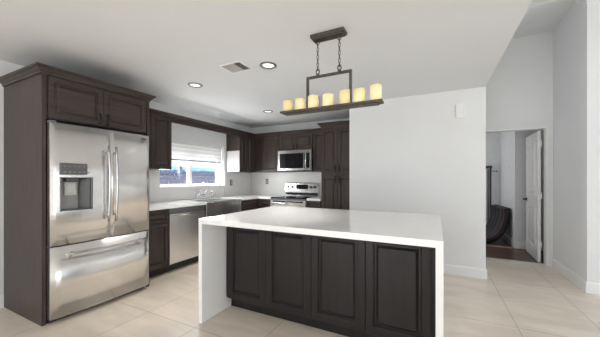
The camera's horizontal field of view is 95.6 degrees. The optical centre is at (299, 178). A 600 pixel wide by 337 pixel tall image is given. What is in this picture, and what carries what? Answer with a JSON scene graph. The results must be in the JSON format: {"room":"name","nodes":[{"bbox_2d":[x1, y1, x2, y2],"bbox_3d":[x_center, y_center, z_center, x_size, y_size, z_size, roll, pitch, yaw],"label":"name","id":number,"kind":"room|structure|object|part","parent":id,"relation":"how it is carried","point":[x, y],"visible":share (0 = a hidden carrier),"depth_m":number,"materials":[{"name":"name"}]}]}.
{"room":"kitchen","nodes":[
{"label":"kitchen","id":0,"kind":"room"},
{"bbox_2d":[0,60,250,294],"bbox_3d":[-3.283,0.055,2.243,0.180,2.450,9.470,0,0,27],"label":"wall","id":1,"kind":"structure","parent":0,"point":[180,133],"depth_m":4.54,"materials":[{"name":"paint"}]},
{"bbox_2d":[0,294,3,307],"bbox_3d":[-4.086,1.218,0.423,0.014,0.125,5.098,0,0,27],"label":"baseboard","id":2,"kind":"structure","parent":1,"relation":"attached to","point":[1,296],"depth_m":2.69,"materials":[{"name":"white"}]},
{"bbox_2d":[149,114,171,169],"bbox_3d":[-2.200,-0.523,3.811,0.348,0.783,0.665,0,0,27],"label":"upper cabinet","id":3,"kind":"object","parent":1,"relation":"attached to","point":[160,127],"visible":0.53,"depth_m":3.86,"materials":[{"name":"brown wood"}]},
{"bbox_3d":[-2.127,-0.511,3.591,0.020,0.747,0.324,0,0,27],"label":"door","id":4,"kind":"part","parent":3,"relation":"part of","materials":[{"name":"brown wood"}]},
{"bbox_2d":[172,119,238,136],"bbox_3d":[-1.575,-0.875,4.741,0.021,0.080,1.551,0,0,27],"label":"wooden valance","id":5,"kind":"object","parent":3,"relation":"attached to","point":[173,120],"visible":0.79,"depth_m":4.59,"materials":[{"name":"brown wood"}]},
{"bbox_2d":[160,161,223,187],"bbox_3d":[-1.934,-0.235,4.902,0.172,0.770,1.435,0,0,27],"label":"window","id":6,"kind":"structure","parent":1,"relation":"in","point":[189,164],"depth_m":4.89,"materials":[{"name":"white plastic"}]},
{"bbox_3d":[-1.906,0.142,4.888,0.110,0.016,1.431,0,0,27],"label":"sill","id":7,"kind":"part","parent":6,"relation":"part of","materials":[{"name":"white"}]},
{"bbox_2d":[172,141,221,163],"bbox_3d":[-1.919,-0.459,4.895,0.055,0.321,1.423,0,0,27],"label":"roller shade","id":8,"kind":"object","parent":1,"relation":"attached to","point":[181,151],"visible":0.6,"depth_m":4.92,"materials":[{"name":"fabric"}]},
{"bbox_3d":[-1.921,-0.309,4.896,0.020,0.022,1.411,0,0,27],"label":"rail","id":9,"kind":"part","parent":8,"relation":"part of","materials":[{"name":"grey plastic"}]},
{"bbox_3d":[-1.919,-0.595,4.895,0.055,0.049,1.423,0,0,27],"label":"head rail","id":10,"kind":"part","parent":8,"relation":"part of","materials":[{"name":"white fabric"}]},
{"bbox_2d":[149,170,250,202],"bbox_3d":[-1.818,0.119,4.951,0.013,0.494,3.042,0,0,27],"label":"backsplash","id":11,"kind":"structure","parent":1,"relation":"attached to","point":[241,182],"depth_m":4.93,"materials":[{"name":"white tile"}]},
{"bbox_2d":[226,134,254,171],"bbox_3d":[-1.244,-0.523,5.721,0.348,0.783,0.517,0,0,27],"label":"upper cabinet","id":12,"kind":"object","parent":1,"relation":"attached to","point":[240,151],"visible":0.99,"depth_m":5.53,"materials":[{"name":"brown wood"}]},
{"bbox_3d":[-1.151,-0.511,5.541,0.020,0.747,0.243,0,0,27],"label":"door","id":13,"kind":"part","parent":12,"relation":"part of","materials":[{"name":"brown wood"}]},
{"bbox_3d":[-1.039,-0.511,5.764,0.020,0.747,0.244,0,0,27],"label":"door","id":14,"kind":"part","parent":12,"relation":"part of","materials":[{"name":"brown wood"}]},
{"bbox_2d":[0,0,531,127],"bbox_3d":[-1.319,-1.230,1.259,4.615,0.120,9.470,0,0,27],"label":"ceiling","id":15,"kind":"structure","parent":0,"point":[157,48],"depth_m":2.38,"materials":[{"name":"paint"}]},
{"bbox_2d":[188,83,202,87],"bbox_3d":[-1.313,-1.163,3.409,0.176,0.012,0.176,0,0,27],"label":"recessed light","id":16,"kind":"object","parent":15,"relation":"in","point":[194,85],"visible":1,"depth_m":3.41,"materials":[{"name":"grey"}]},
{"bbox_2d":[218,60,252,73],"bbox_3d":[-0.673,-1.164,2.859,0.280,0.012,0.236,0,0,27],"label":"ceiling vent","id":17,"kind":"object","parent":15,"relation":"in","point":[238,66],"visible":1,"depth_m":2.85,"materials":[{"name":"white metal"}]},
{"bbox_2d":[260,62,276,68],"bbox_3d":[-0.329,-1.163,2.815,0.176,0.012,0.176,0,0,27],"label":"recessed light","id":18,"kind":"object","parent":15,"relation":"in","point":[266,65],"visible":1,"depth_m":2.81,"materials":[{"name":"grey glass"}]},
{"bbox_2d":[280,27,383,115],"bbox_3d":[0.229,-0.860,2.200,0.856,0.620,0.100,0,0,27],"label":"linear chandelier","id":19,"kind":"object","parent":15,"relation":"hanging from","point":[345,95],"visible":1,"depth_m":2.16,"materials":[{"name":"brown metal"}]},
{"bbox_3d":[-0.105,-0.626,2.368,0.084,0.112,0.084,0,0,27],"label":"lamp shade","id":20,"kind":"part","parent":19,"relation":"part of","materials":[{"name":"beige wax"}]},
{"bbox_3d":[0.002,-0.625,2.314,0.082,0.110,0.082,0,0,27],"label":"lamp shade","id":21,"kind":"part","parent":19,"relation":"part of","materials":[{"name":"beige"}]},
{"bbox_3d":[0.110,-0.630,2.260,0.086,0.120,0.086,0,0,27],"label":"lamp shade","id":22,"kind":"part","parent":19,"relation":"part of","materials":[{"name":"beige"}]},
{"bbox_3d":[0.146,-0.998,2.242,0.017,0.232,0.017,0,0,-18],"label":"chain","id":23,"kind":"part","parent":19,"relation":"part of","materials":[{"name":"brown metal"}]},
{"bbox_3d":[0.228,-0.625,2.201,0.088,0.111,0.088,0,0,27],"label":"lamp shade","id":24,"kind":"part","parent":19,"relation":"part of","materials":[{"name":"beige wax"}]},
{"bbox_3d":[0.229,-0.717,2.200,0.386,0.258,0.020,0,0,27],"label":"frame","id":25,"kind":"part","parent":19,"relation":"part of","materials":[{"name":"brown metal"}]},
{"bbox_2d":[280,98,383,115],"bbox_3d":[0.229,-0.564,2.200,0.856,0.028,0.098,0,0,27],"label":"tray","id":26,"kind":"object","parent":19,"relation":"on","point":[357,103],"depth_m":2.15,"materials":[{"name":"brown wood"}]},
{"bbox_3d":[0.313,-0.998,2.159,0.017,0.232,0.017,0,0,-18],"label":"chain","id":27,"kind":"part","parent":19,"relation":"part of","materials":[{"name":"brown metal"}]},
{"bbox_3d":[0.354,-0.630,2.138,0.088,0.121,0.088,0,0,27],"label":"lamp shade","id":28,"kind":"part","parent":19,"relation":"part of","materials":[{"name":"beige"}]},
{"bbox_3d":[0.455,-0.626,2.087,0.088,0.113,0.088,0,0,27],"label":"lamp shade","id":29,"kind":"part","parent":19,"relation":"part of","materials":[{"name":"beige"}]},
{"bbox_3d":[0.567,-0.633,2.031,0.084,0.126,0.084,0,0,27],"label":"lamp shade","id":30,"kind":"part","parent":19,"relation":"part of","materials":[{"name":"beige glass"}]},
{"bbox_2d":[0,237,599,336],"bbox_3d":[1.365,1.330,1.441,9.250,0.100,12.200,0,0,27],"label":"floor","id":31,"kind":"structure","parent":0,"point":[514,299],"depth_m":2.58,"materials":[{"name":"tile"}]},
{"bbox_2d":[0,62,155,326],"bbox_3d":[-2.345,0.152,2.955,0.857,2.256,1.090,0,0,27],"label":"tall cabinet","id":32,"kind":"object","parent":31,"relation":"on","point":[35,93],"visible":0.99,"depth_m":2.53,"materials":[{"name":"brown wood"}]},
{"bbox_3d":[-2.583,0.182,2.539,0.804,2.195,0.028,0,0,27],"label":"panel","id":33,"kind":"part","parent":32,"relation":"part of","materials":[{"name":"brown wood"}]},
{"bbox_3d":[-2.115,-0.715,2.586,0.022,0.366,0.439,0,0,27],"label":"door","id":34,"kind":"part","parent":32,"relation":"part of","materials":[{"name":"brown wood"}]},
{"bbox_3d":[-2.345,-0.943,2.955,0.857,0.066,1.090,0,0,27],"label":"crown","id":35,"kind":"part","parent":32,"relation":"part of","materials":[{"name":"brown wood"}]},
{"bbox_3d":[-1.913,-0.715,2.990,0.022,0.366,0.456,0,0,27],"label":"door","id":36,"kind":"part","parent":32,"relation":"part of","materials":[{"name":"brown wood"}]},
{"bbox_3d":[-2.154,0.182,3.395,0.804,2.195,0.028,0,0,27],"label":"panel","id":37,"kind":"part","parent":32,"relation":"part of","materials":[{"name":"brown wood"}]},
{"bbox_2d":[46,120,148,323],"bbox_3d":[-2.278,0.385,2.914,0.916,1.786,0.905,0,0,27],"label":"refrigerator","id":38,"kind":"object","parent":31,"relation":"on","point":[97,180],"visible":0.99,"depth_m":2.63,"materials":[{"name":"grey metal"}]},
{"bbox_3d":[-2.060,-0.085,2.513,0.016,0.106,0.256,0,0,27],"label":"control panel","id":39,"kind":"part","parent":38,"relation":"part of","materials":[{"name":"grey"}]},
{"bbox_3d":[-2.077,0.052,2.570,0.104,1.080,0.470,0,0,27],"label":"door","id":40,"kind":"part","parent":38,"relation":"part of","materials":[{"name":"metal"}]},
{"bbox_3d":[-1.980,0.918,2.764,0.104,0.628,0.905,0,0,27],"label":"freezer drawer","id":41,"kind":"part","parent":38,"relation":"part of","materials":[{"name":"metal"}]},
{"bbox_3d":[-1.905,0.675,2.741,0.078,0.021,0.757,0,0,27],"label":"handle","id":42,"kind":"part","parent":38,"relation":"part of","materials":[{"name":"silver metal"}]},
{"bbox_3d":[-1.910,0.055,2.713,0.078,0.752,0.021,0,0,27],"label":"handle","id":43,"kind":"part","parent":38,"relation":"part of","materials":[{"name":"silver metal"}]},
{"bbox_3d":[-1.879,0.055,2.776,0.078,0.752,0.021,0,0,27],"label":"handle","id":44,"kind":"part","parent":38,"relation":"part of","materials":[{"name":"silver metal"}]},
{"bbox_3d":[-1.873,0.052,2.977,0.104,1.080,0.429,0,0,27],"label":"door","id":45,"kind":"part","parent":38,"relation":"part of","materials":[{"name":"metal"}]},
{"bbox_2d":[149,209,167,277],"bbox_3d":[-2.131,0.844,3.616,0.648,0.872,0.382,0,0,27],"label":"base cabinet","id":46,"kind":"object","parent":31,"relation":"on","point":[158,219],"visible":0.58,"depth_m":3.52,"materials":[{"name":"brown wood"}]},
{"bbox_3d":[-1.850,0.499,3.475,0.020,0.162,0.370,0,0,27],"label":"drawer","id":47,"kind":"part","parent":46,"relation":"part of","materials":[{"name":"brown wood"}]},
{"bbox_2d":[164,205,203,271],"bbox_3d":[-1.869,0.846,4.055,0.666,0.868,0.618,0,0,27],"label":"dishwasher","id":48,"kind":"object","parent":31,"relation":"on","point":[183,222],"visible":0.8,"depth_m":3.87,"materials":[{"name":"grey metal"}]},
{"bbox_3d":[-1.591,0.515,3.915,0.044,0.021,0.425,0,0,27],"label":"handle","id":49,"kind":"part","parent":48,"relation":"part of","materials":[{"name":"silver metal"}]},
{"bbox_2d":[241,199,257,211],"bbox_3d":[-1.251,0.844,5.373,0.648,0.872,0.540,0,0,27],"label":"base cabinet","id":50,"kind":"object","parent":31,"relation":"on","point":[251,204],"visible":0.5,"depth_m":5.21,"materials":[{"name":"brown wood"}]},
{"bbox_2d":[257,199,270,208],"bbox_3d":[-0.849,0.844,5.820,0.950,0.872,0.648,0,0,27],"label":"base cabinet","id":51,"kind":"object","parent":31,"relation":"on","point":[262,203],"visible":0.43,"depth_m":5.40,"materials":[{"name":"brown wood"}]},
{"bbox_2d":[149,194,282,210],"bbox_3d":[-1.392,0.386,4.745,0.955,0.040,3.055,0,0,27],"label":"countertop","id":52,"kind":"structure","parent":51,"relation":"on","point":[189,202],"depth_m":4.21,"materials":[{"name":"white stone"}]},
{"bbox_2d":[193,183,206,198],"bbox_3d":[-1.712,0.223,4.805,0.184,0.285,0.333,0,0,27],"label":"bridge faucet","id":53,"kind":"object","parent":52,"relation":"on","point":[196,194],"visible":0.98,"depth_m":4.81,"materials":[{"name":"silver metal"}]},
{"bbox_2d":[196,198,240,216],"bbox_3d":[-1.476,0.507,4.698,0.492,0.255,0.840,0,0,27],"label":"farmhouse sink","id":54,"kind":"object","parent":52,"relation":"in","point":[220,206],"visible":0.73,"depth_m":4.59,"materials":[{"name":"metal"}]},
{"bbox_2d":[270,182,319,207],"bbox_3d":[-0.103,0.685,5.382,0.766,1.190,0.728,0,0,27],"label":"range","id":55,"kind":"object","parent":31,"relation":"on","point":[300,192],"visible":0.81,"depth_m":5.48,"materials":[{"name":"grey metal"}]},
{"bbox_3d":[-0.253,0.480,5.082,0.624,0.025,0.058,0,0,27],"label":"handle","id":56,"kind":"part","parent":55,"relation":"part of","materials":[{"name":"metal"}]},
{"bbox_3d":[-0.233,0.719,5.123,0.756,0.602,0.034,0,0,27],"label":"oven door","id":57,"kind":"part","parent":55,"relation":"part of","materials":[{"name":"metal"}]},
{"bbox_2d":[271,195,317,198],"bbox_3d":[-0.105,0.373,5.379,0.766,0.022,0.575,0,0,27],"label":"cooktop","id":58,"kind":"object","parent":55,"relation":"in","point":[284,196],"depth_m":5.41,"materials":[{"name":"black glass"}]},
{"bbox_3d":[0.042,0.226,5.671,0.764,0.272,0.080,0,0,27],"label":"panel","id":59,"kind":"part","parent":55,"relation":"part of","materials":[{"name":"metal"}]},
{"bbox_2d":[307,201,320,207],"bbox_3d":[0.390,0.844,5.200,0.265,0.872,0.648,0,0,27],"label":"base cabinet","id":60,"kind":"object","parent":31,"relation":"on","point":[310,204],"visible":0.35,"depth_m":4.91,"materials":[{"name":"brown wood"}]},
{"bbox_2d":[307,196,320,200],"bbox_3d":[0.388,0.386,5.195,0.266,0.040,0.657,0,0,27],"label":"countertop","id":61,"kind":"structure","parent":60,"relation":"on","point":[319,197],"depth_m":4.93,"materials":[{"name":"white stone"}]},
{"bbox_2d":[227,227,435,336],"bbox_3d":[0.297,0.842,2.659,1.840,0.876,0.920,0,0,27],"label":"base cabinet","id":62,"kind":"object","parent":31,"relation":"on","point":[346,287],"visible":0.88,"depth_m":2.16,"materials":[{"name":"brown wood"}]},
{"bbox_3d":[-0.505,0.790,2.557,0.444,0.744,0.020,0,0,27],"label":"panel","id":63,"kind":"part","parent":62,"relation":"part of","materials":[{"name":"brown wood"}]},
{"bbox_3d":[-0.105,0.790,2.356,0.444,0.744,0.020,0,0,27],"label":"panel","id":64,"kind":"part","parent":62,"relation":"part of","materials":[{"name":"brown wood"}]},
{"bbox_2d":[199,206,442,336],"bbox_3d":[0.245,0.820,2.554,1.924,0.920,1.273,0,0,27],"label":"countertop","id":65,"kind":"structure","parent":62,"relation":"on","point":[415,229],"depth_m":2.40,"materials":[{"name":"white stone"}]},
{"bbox_3d":[0.295,0.790,2.156,0.444,0.744,0.020,0,0,27],"label":"panel","id":66,"kind":"part","parent":62,"relation":"part of","materials":[{"name":"brown wood"}]},
{"bbox_3d":[0.696,0.790,1.956,0.444,0.744,0.020,0,0,27],"label":"panel","id":67,"kind":"part","parent":62,"relation":"part of","materials":[{"name":"brown wood"}]},
{"bbox_2d":[317,120,349,209],"bbox_3d":[0.758,0.148,5.003,0.684,2.263,0.670,0,0,27],"label":"pantry cabinet","id":68,"kind":"object","parent":31,"relation":"on","point":[335,136],"visible":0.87,"depth_m":4.75,"materials":[{"name":"brown wood"}]},
{"bbox_3d":[0.521,-0.479,4.805,0.300,0.811,0.020,0,0,27],"label":"door","id":69,"kind":"part","parent":68,"relation":"part of","materials":[{"name":"brown wood"}]},
{"bbox_3d":[0.521,0.551,4.805,0.300,1.227,0.020,0,0,27],"label":"door","id":70,"kind":"part","parent":68,"relation":"part of","materials":[{"name":"brown wood"}]},
{"bbox_3d":[0.671,-0.944,4.830,0.684,0.078,0.282,0,0,27],"label":"crown","id":71,"kind":"part","parent":68,"relation":"part of","materials":[{"name":"brown wood"}]},
{"bbox_3d":[0.793,-0.479,4.669,0.300,0.811,0.020,0,0,27],"label":"door","id":72,"kind":"part","parent":68,"relation":"part of","materials":[{"name":"brown wood"}]},
{"bbox_3d":[0.793,0.551,4.669,0.300,1.227,0.020,0,0,27],"label":"door","id":73,"kind":"part","parent":68,"relation":"part of","materials":[{"name":"brown wood"}]},
{"bbox_2d":[486,166,496,221],"bbox_3d":[4.160,0.500,6.159,0.514,1.560,0.180,0,0,27],"label":"rack","id":74,"kind":"object","parent":31,"relation":"on","point":[488,168],"visible":0.56,"depth_m":6.11,"materials":[{"name":"black metal"}]},
{"bbox_3d":[4.234,0.540,6.122,0.030,1.480,0.040,0,0,27],"label":"post","id":75,"kind":"part","parent":74,"relation":"part of","materials":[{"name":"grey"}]},
{"bbox_3d":[4.272,0.530,6.103,0.035,1.500,0.040,0,0,27],"label":"post","id":76,"kind":"part","parent":74,"relation":"part of","materials":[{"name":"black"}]},
{"bbox_2d":[486,204,510,242],"bbox_3d":[3.755,0.923,5.668,0.809,0.715,0.772,0,0,20],"label":"lounge chair","id":77,"kind":"object","parent":31,"relation":"on","point":[497,224],"visible":0.59,"depth_m":5.30,"materials":[{"name":"black fabric"}]},
{"bbox_2d":[486,257,546,265],"bbox_3d":[3.260,1.274,4.172,0.779,0.012,0.120,0,0,27],"label":"threshold","id":78,"kind":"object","parent":31,"relation":"on","point":[487,258],"depth_m":4.15,"materials":[{"name":"grey stone"}]},
{"bbox_2d":[251,0,599,282],"bbox_3d":[2.625,-0.520,3.958,8.850,3.600,1.110,0,0,27],"label":"wall","id":79,"kind":"structure","parent":0,"point":[409,154],"depth_m":3.70,"materials":[{"name":"paint"}]},
{"bbox_2d":[247,135,278,172],"bbox_3d":[-0.785,-0.523,5.956,0.958,0.783,0.348,0,0,27],"label":"upper cabinet","id":80,"kind":"object","parent":79,"relation":"attached to","point":[266,147],"visible":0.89,"depth_m":5.72,"materials":[{"name":"brown wood"}]},
{"bbox_2d":[149,108,320,136],"bbox_3d":[-0.850,-0.918,4.295,1.674,0.066,2.720,0,0,27],"label":"crown molding","id":81,"kind":"structure","parent":80,"relation":"attached to","point":[151,111],"depth_m":4.96,"materials":[{"name":"brown wood"}]},
{"bbox_3d":[-0.622,-0.511,5.691,0.417,0.747,0.020,0,0,27],"label":"door","id":82,"kind":"part","parent":80,"relation":"part of","materials":[{"name":"brown wood"}]},
{"bbox_2d":[251,172,320,195],"bbox_3d":[-0.237,0.119,5.870,1.988,0.494,0.013,0,0,27],"label":"backsplash","id":83,"kind":"structure","parent":79,"relation":"attached to","point":[276,181],"depth_m":5.99,"materials":[{"name":"white tile"}]},
{"bbox_2d":[279,132,312,150],"bbox_3d":[-0.024,-0.739,5.551,0.757,0.353,0.390,0,0,27],"label":"upper cabinet","id":84,"kind":"object","parent":79,"relation":"attached to","point":[302,141],"visible":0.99,"depth_m":5.40,"materials":[{"name":"brown wood"}]},
{"bbox_3d":[-0.256,-0.727,5.508,0.370,0.317,0.020,0,0,27],"label":"door","id":85,"kind":"part","parent":84,"relation":"part of","materials":[{"name":"brown wood"}]},
{"bbox_2d":[278,149,313,171],"bbox_3d":[-0.041,-0.346,5.519,0.752,0.420,0.462,0,0,27],"label":"microwave","id":86,"kind":"object","parent":84,"relation":"attached to","point":[289,160],"visible":0.98,"depth_m":5.36,"materials":[{"name":"silver metal"}]},
{"bbox_3d":[0.131,-0.346,5.245,0.105,0.296,0.005,0,0,27],"label":"control panel","id":87,"kind":"part","parent":86,"relation":"part of","materials":[{"name":"black glass"}]},
{"bbox_3d":[0.079,-0.727,5.340,0.370,0.317,0.020,0,0,27],"label":"door","id":88,"kind":"part","parent":84,"relation":"part of","materials":[{"name":"brown wood"}]},
{"bbox_2d":[313,132,320,171],"bbox_3d":[0.452,-0.523,5.336,0.278,0.783,0.348,0,0,27],"label":"upper cabinet","id":89,"kind":"object","parent":79,"relation":"attached to","point":[316,135],"visible":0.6,"depth_m":5.21,"materials":[{"name":"brown wood"}]},
{"bbox_2d":[456,103,464,117],"bbox_3d":[2.108,-0.885,3.573,0.104,0.180,0.041,0,0,27],"label":"door chime","id":90,"kind":"object","parent":79,"relation":"attached to","point":[460,108],"visible":1,"depth_m":3.56,"materials":[{"name":"white plastic"}]},
{"bbox_2d":[443,264,486,278],"bbox_3d":[1.801,1.218,4.296,1.784,0.125,1.004,0,0,27],"label":"baseboard","id":91,"kind":"structure","parent":79,"relation":"attached to","point":[447,268],"depth_m":3.55,"materials":[{"name":"white"}]},
{"bbox_2d":[486,127,547,265],"bbox_3d":[3.269,0.265,4.190,0.814,2.030,0.128,0,0,27],"label":"trim","id":92,"kind":"structure","parent":79,"relation":"attached to","point":[536,128],"depth_m":4.00,"materials":[{"name":"white wood"}]},
{"bbox_2d":[523,131,541,261],"bbox_3d":[3.773,0.277,4.445,0.101,1.983,0.794,0,0,29],"label":"door","id":93,"kind":"structure","parent":79,"relation":"in","point":[533,198],"depth_m":4.30,"materials":[{"name":"white paint"}]},
{"bbox_3d":[3.779,-0.150,4.454,0.015,0.860,0.535,0,0,30],"label":"panel","id":94,"kind":"part","parent":93,"relation":"part of","materials":[{"name":"white paint"}]},
{"bbox_3d":[3.779,0.770,4.454,0.015,0.620,0.535,0,0,30],"label":"panel","id":95,"kind":"part","parent":93,"relation":"part of","materials":[{"name":"white paint"}]},
{"bbox_2d":[552,258,599,294],"bbox_3d":[4.985,1.218,2.702,3.504,0.125,1.004,0,0,27],"label":"baseboard","id":96,"kind":"structure","parent":79,"relation":"attached to","point":[587,287],"depth_m":3.22,"materials":[{"name":"white wood"}]},
{"bbox_2d":[486,129,543,243],"bbox_3d":[3.642,0.060,5.597,2.900,2.440,2.729,0,0,27],"label":"wall","id":97,"kind":"structure","parent":0,"point":[503,149],"depth_m":5.14,"materials":[{"name":"paint"}]},
{"bbox_2d":[502,233,543,250],"bbox_3d":[4.577,1.218,5.370,0.824,0.125,1.299,0,0,27],"label":"baseboard","id":98,"kind":"structure","parent":97,"relation":"attached to","point":[518,245],"depth_m":4.96,"materials":[{"name":"white"}]},
{"bbox_2d":[512,0,575,37],"bbox_3d":[3.070,-2.185,3.814,0.945,0.110,0.969,0,0,27],"label":"ceiling","id":99,"kind":"structure","parent":0,"point":[543,17],"depth_m":3.60,"materials":[{"name":"paint"}]},
{"label":"outside","id":100,"kind":"structure","parent":0,"visible":0},
{"bbox_3d":[-5.828,1.580,12.984,13.950,0.100,26.000,0,0,27],"label":"ground","id":101,"kind":"structure","parent":100,"visible":0},
{"bbox_2d":[160,166,215,183],"bbox_3d":[-3.262,0.600,7.812,0.090,1.860,8.097,0,0,27],"label":"wooden fence","id":102,"kind":"object","parent":101,"relation":"on","point":[179,176],"visible":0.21,"depth_m":7.61,"materials":[{"name":"grey wood"}]},
{"bbox_3d":[-3.363,0.600,7.611,0.090,1.860,0.100,0,0,27],"label":"post","id":103,"kind":"part","parent":102,"relation":"part of","materials":[{"name":"grey wood"}]},
{"bbox_3d":[-3.287,-0.040,7.797,0.040,0.080,8.000,0,0,27],"label":"rail","id":104,"kind":"part","parent":102,"relation":"part of","materials":[{"name":"grey wood"}]},
{"bbox_3d":[-3.243,0.755,7.816,0.022,1.490,8.073,0,0,27],"label":"board panel","id":105,"kind":"part","parent":102,"relation":"part of","materials":[{"name":"grey wood"}]},
{"bbox_2d":[160,167,215,178],"bbox_3d":[-9.158,0.380,16.329,3.000,2.300,15.800,0,0,27],"label":"neighbor house","id":106,"kind":"structure","parent":101,"relation":"on","point":[175,168],"depth_m":18.25,"materials":[{"name":"blue"}]}
]}

